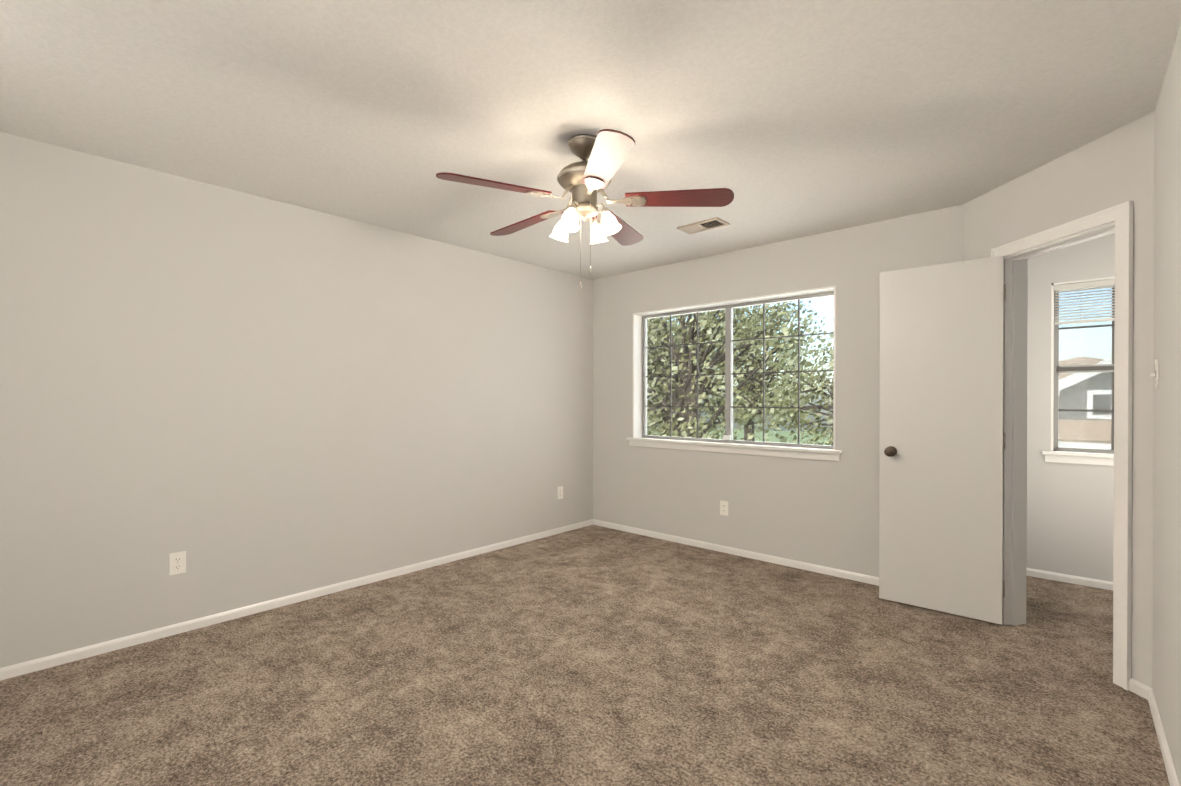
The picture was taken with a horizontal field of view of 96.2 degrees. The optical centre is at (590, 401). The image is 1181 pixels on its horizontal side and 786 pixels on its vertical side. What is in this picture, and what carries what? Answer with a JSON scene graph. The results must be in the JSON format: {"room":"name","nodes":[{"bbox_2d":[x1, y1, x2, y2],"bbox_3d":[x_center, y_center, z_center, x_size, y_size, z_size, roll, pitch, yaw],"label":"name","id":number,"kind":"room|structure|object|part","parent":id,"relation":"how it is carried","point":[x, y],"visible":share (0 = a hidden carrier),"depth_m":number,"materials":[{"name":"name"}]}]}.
{"room":"empty bedroom","nodes":[
{"label":"empty bedroom","id":0,"kind":"room"},
{"bbox_2d":[0,132,592,667],"bbox_3d":[-1.505,0.015,3.701,0.140,2.440,4.680,0,0,42],"label":"wall","id":1,"kind":"structure","parent":0,"point":[240,398],"depth_m":3.05,"materials":[{"name":"grey paint"}]},
{"bbox_2d":[169,551,185,575],"bbox_3d":[-2.202,0.864,2.825,0.008,0.116,0.072,0,0,42],"label":"electrical outlet","id":2,"kind":"object","parent":1,"relation":"attached to","point":[177,562],"visible":1,"depth_m":2.82,"materials":[{"name":"white plastic"}]},
{"bbox_2d":[557,486,562,498],"bbox_3d":[-0.282,0.854,4.945,0.008,0.116,0.072,0,0,42],"label":"electrical outlet","id":3,"kind":"object","parent":1,"relation":"attached to","point":[560,492],"visible":1,"depth_m":4.94,"materials":[{"name":"white plastic"}]},
{"bbox_2d":[0,525,1169,785],"bbox_3d":[0.712,1.301,2.326,5.500,0.120,5.830,0,0,42],"label":"floor","id":4,"kind":"structure","parent":0,"point":[592,655],"depth_m":2.27,"materials":[{"name":"carpet"}]},
{"bbox_2d":[0,0,1180,279],"bbox_3d":[0.712,-1.259,2.314,5.500,0.120,5.830,0,0,42],"label":"ceiling","id":5,"kind":"structure","parent":0,"point":[782,120],"depth_m":2.10,"materials":[{"name":"white paint"}]},
{"bbox_2d":[436,129,733,288],"bbox_3d":[-0.065,-0.866,2.491,1.243,0.667,1.292,0,0,42],"label":"fan","id":6,"kind":"object","parent":5,"relation":"hanging from","point":[584,181],"visible":1,"depth_m":2.38,"materials":[{"name":"brown wood"}]},
{"bbox_3d":[-0.042,-1.016,2.467,0.529,0.367,0.545,0,0,42],"label":"motor","id":7,"kind":"part","parent":6,"relation":"part of","materials":[{"name":"grey metal"}]},
{"bbox_2d":[677,217,729,233],"bbox_3d":[0.771,-1.199,3.630,0.310,0.012,0.170,0,0,42],"label":"ceiling vent","id":8,"kind":"object","parent":5,"relation":"in","point":[705,225],"visible":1,"depth_m":3.62,"materials":[{"name":"beige metal"}]},
{"bbox_2d":[593,205,962,576],"bbox_3d":[1.203,0.012,4.351,3.280,2.440,0.200,0,0,42],"label":"wall","id":9,"kind":"structure","parent":0,"point":[825,513],"depth_m":4.03,"materials":[{"name":"grey paint"}]},
{"bbox_2d":[720,501,727,515],"bbox_3d":[1.089,0.872,4.318,0.072,0.116,0.008,0,0,42],"label":"electrical outlet","id":10,"kind":"object","parent":9,"relation":"attached to","point":[723,507],"visible":1,"depth_m":4.31,"materials":[{"name":"white plastic"}]},
{"bbox_2d":[626,286,841,460],"bbox_3d":[1.112,-0.201,4.399,1.890,1.235,0.230,0,0,42],"label":"bedroom window","id":11,"kind":"structure","parent":9,"relation":"in","point":[727,443],"depth_m":4.43,"materials":[{"name":"glass"},{"name":"white painted wood"}]},
{"bbox_2d":[963,111,1154,687],"bbox_3d":[2.363,0.019,2.720,0.120,2.440,1.054,0,0,-3],"label":"wall","id":12,"kind":"structure","parent":0,"point":[1112,169],"depth_m":2.27,"materials":[{"name":"grey paint"}]},
{"bbox_2d":[0,519,1179,785],"bbox_3d":[-0.051,1.215,2.389,3.785,0.052,4.400,0,0,42],"label":"baseboard","id":13,"kind":"structure","parent":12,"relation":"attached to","point":[42,663],"depth_m":3.23,"materials":[{"name":"white wood"}]},
{"bbox_2d":[879,256,1005,624],"bbox_3d":[2.035,0.213,3.100,0.616,2.024,0.173,0,0,42],"label":"door leaf","id":14,"kind":"structure","parent":12,"relation":"in","point":[942,444],"depth_m":3.08,"materials":[{"name":"painted wood"},{"name":"bronze"}]},
{"bbox_2d":[991,201,1132,689],"bbox_3d":[2.367,0.191,2.639,0.164,2.098,0.734,0,0,-3],"label":"door frame","id":15,"kind":"structure","parent":12,"relation":"in","point":[1117,220],"depth_m":2.57,"materials":[{"name":"white wood"}]},
{"bbox_2d":[1027,233,1114,581],"bbox_3d":[3.539,0.016,3.489,2.780,2.440,0.200,0,0,42],"label":"wall","id":16,"kind":"structure","parent":0,"point":[1070,518],"depth_m":3.65,"materials":[{"name":"grey paint"}]},
{"bbox_2d":[1026,568,1112,589],"bbox_3d":[3.468,1.210,3.416,2.540,0.052,0.012,0,0,42],"label":"baseboard","id":17,"kind":"structure","parent":16,"relation":"attached to","point":[1095,583],"depth_m":3.60,"materials":[{"name":"white wood"}]},
{"bbox_2d":[1042,277,1114,465],"bbox_3d":[3.574,-0.197,3.422,0.990,1.235,0.230,0,0,42],"label":"window","id":18,"kind":"structure","parent":16,"relation":"in","point":[1079,455],"depth_m":3.65,"materials":[{"name":"white"}]},
{"bbox_2d":[1054,279,1114,324],"bbox_3d":[3.545,-0.665,3.388,0.870,0.269,0.040,0,0,42],"label":"blind","id":19,"kind":"object","parent":18,"relation":"attached to","point":[1090,283],"depth_m":3.57,"materials":[{"name":"grey plastic"}]},
{"bbox_3d":[3.630,-0.224,3.483,0.834,1.114,0.004,0,0,42],"label":"glass","id":20,"kind":"part","parent":18,"relation":"part of","materials":[{"name":"clear glass"}]},
{"bbox_2d":[1152,24,1180,785],"bbox_3d":[1.140,0.028,0.774,0.140,2.440,3.895,0,0,42],"label":"wall","id":21,"kind":"structure","parent":0,"point":[1166,651],"depth_m":1.86,"materials":[{"name":"grey paint"}]},
{"bbox_2d":[1150,359,1158,388],"bbox_3d":[2.234,-0.108,2.100,0.020,0.116,0.072,0,0,42],"label":"light switch","id":22,"kind":"object","parent":21,"relation":"attached to","point":[1156,374],"visible":1,"depth_m":2.08,"materials":[{"name":"white plastic"}]},
{"label":"outside","id":23,"kind":"structure","parent":0,"visible":0},
{"bbox_2d":[647,428,832,445],"bbox_3d":[24.383,4.271,28.459,85.000,0.300,64.170,0,0,42],"label":"ground","id":24,"kind":"structure","parent":23,"point":[775,439],"depth_m":59.84,"materials":[{"name":"green plant"}]},
{"bbox_2d":[647,315,738,436],"bbox_3d":[2.373,0.408,15.941,4.414,7.554,2.558,0,0,42],"label":"tree","id":25,"kind":"object","parent":24,"relation":"on","point":[648,381],"depth_m":15.74,"materials":[{"name":"green plant"}]},
{"bbox_2d":[647,304,825,441],"bbox_3d":[2.192,0.326,11.418,5.420,7.748,2.505,0,0,42],"label":"tree","id":26,"kind":"object","parent":24,"relation":"on","point":[709,332],"depth_m":11.04,"materials":[{"name":"green plant"}]},
{"bbox_2d":[699,300,827,440],"bbox_3d":[5.358,-0.238,17.976,5.076,8.841,2.572,0,0,42],"label":"tree","id":27,"kind":"object","parent":24,"relation":"on","point":[751,355],"depth_m":17.43,"materials":[{"name":"green plant"}]},
{"bbox_2d":[753,318,833,444],"bbox_3d":[6.414,1.115,11.971,5.308,6.208,2.415,0,0,42],"label":"tree","id":28,"kind":"object","parent":24,"relation":"on","point":[819,423],"depth_m":12.64,"materials":[{"name":"green plant"}]},
{"bbox_2d":[1059,357,1104,418],"bbox_3d":[24.262,0.906,26.151,12.700,6.450,9.330,0,0,42],"label":"tree","id":29,"kind":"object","parent":24,"relation":"on","point":[1079,358],"depth_m":26.42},
{"bbox_2d":[1058,358,1111,448],"bbox_3d":[18.801,0.779,15.880,7.700,6.800,9.784,0,0,42],"label":"house","id":30,"kind":"structure","parent":24,"relation":"on","point":[1086,408],"depth_m":15.06,"materials":[{"name":"grey"}]}
]}

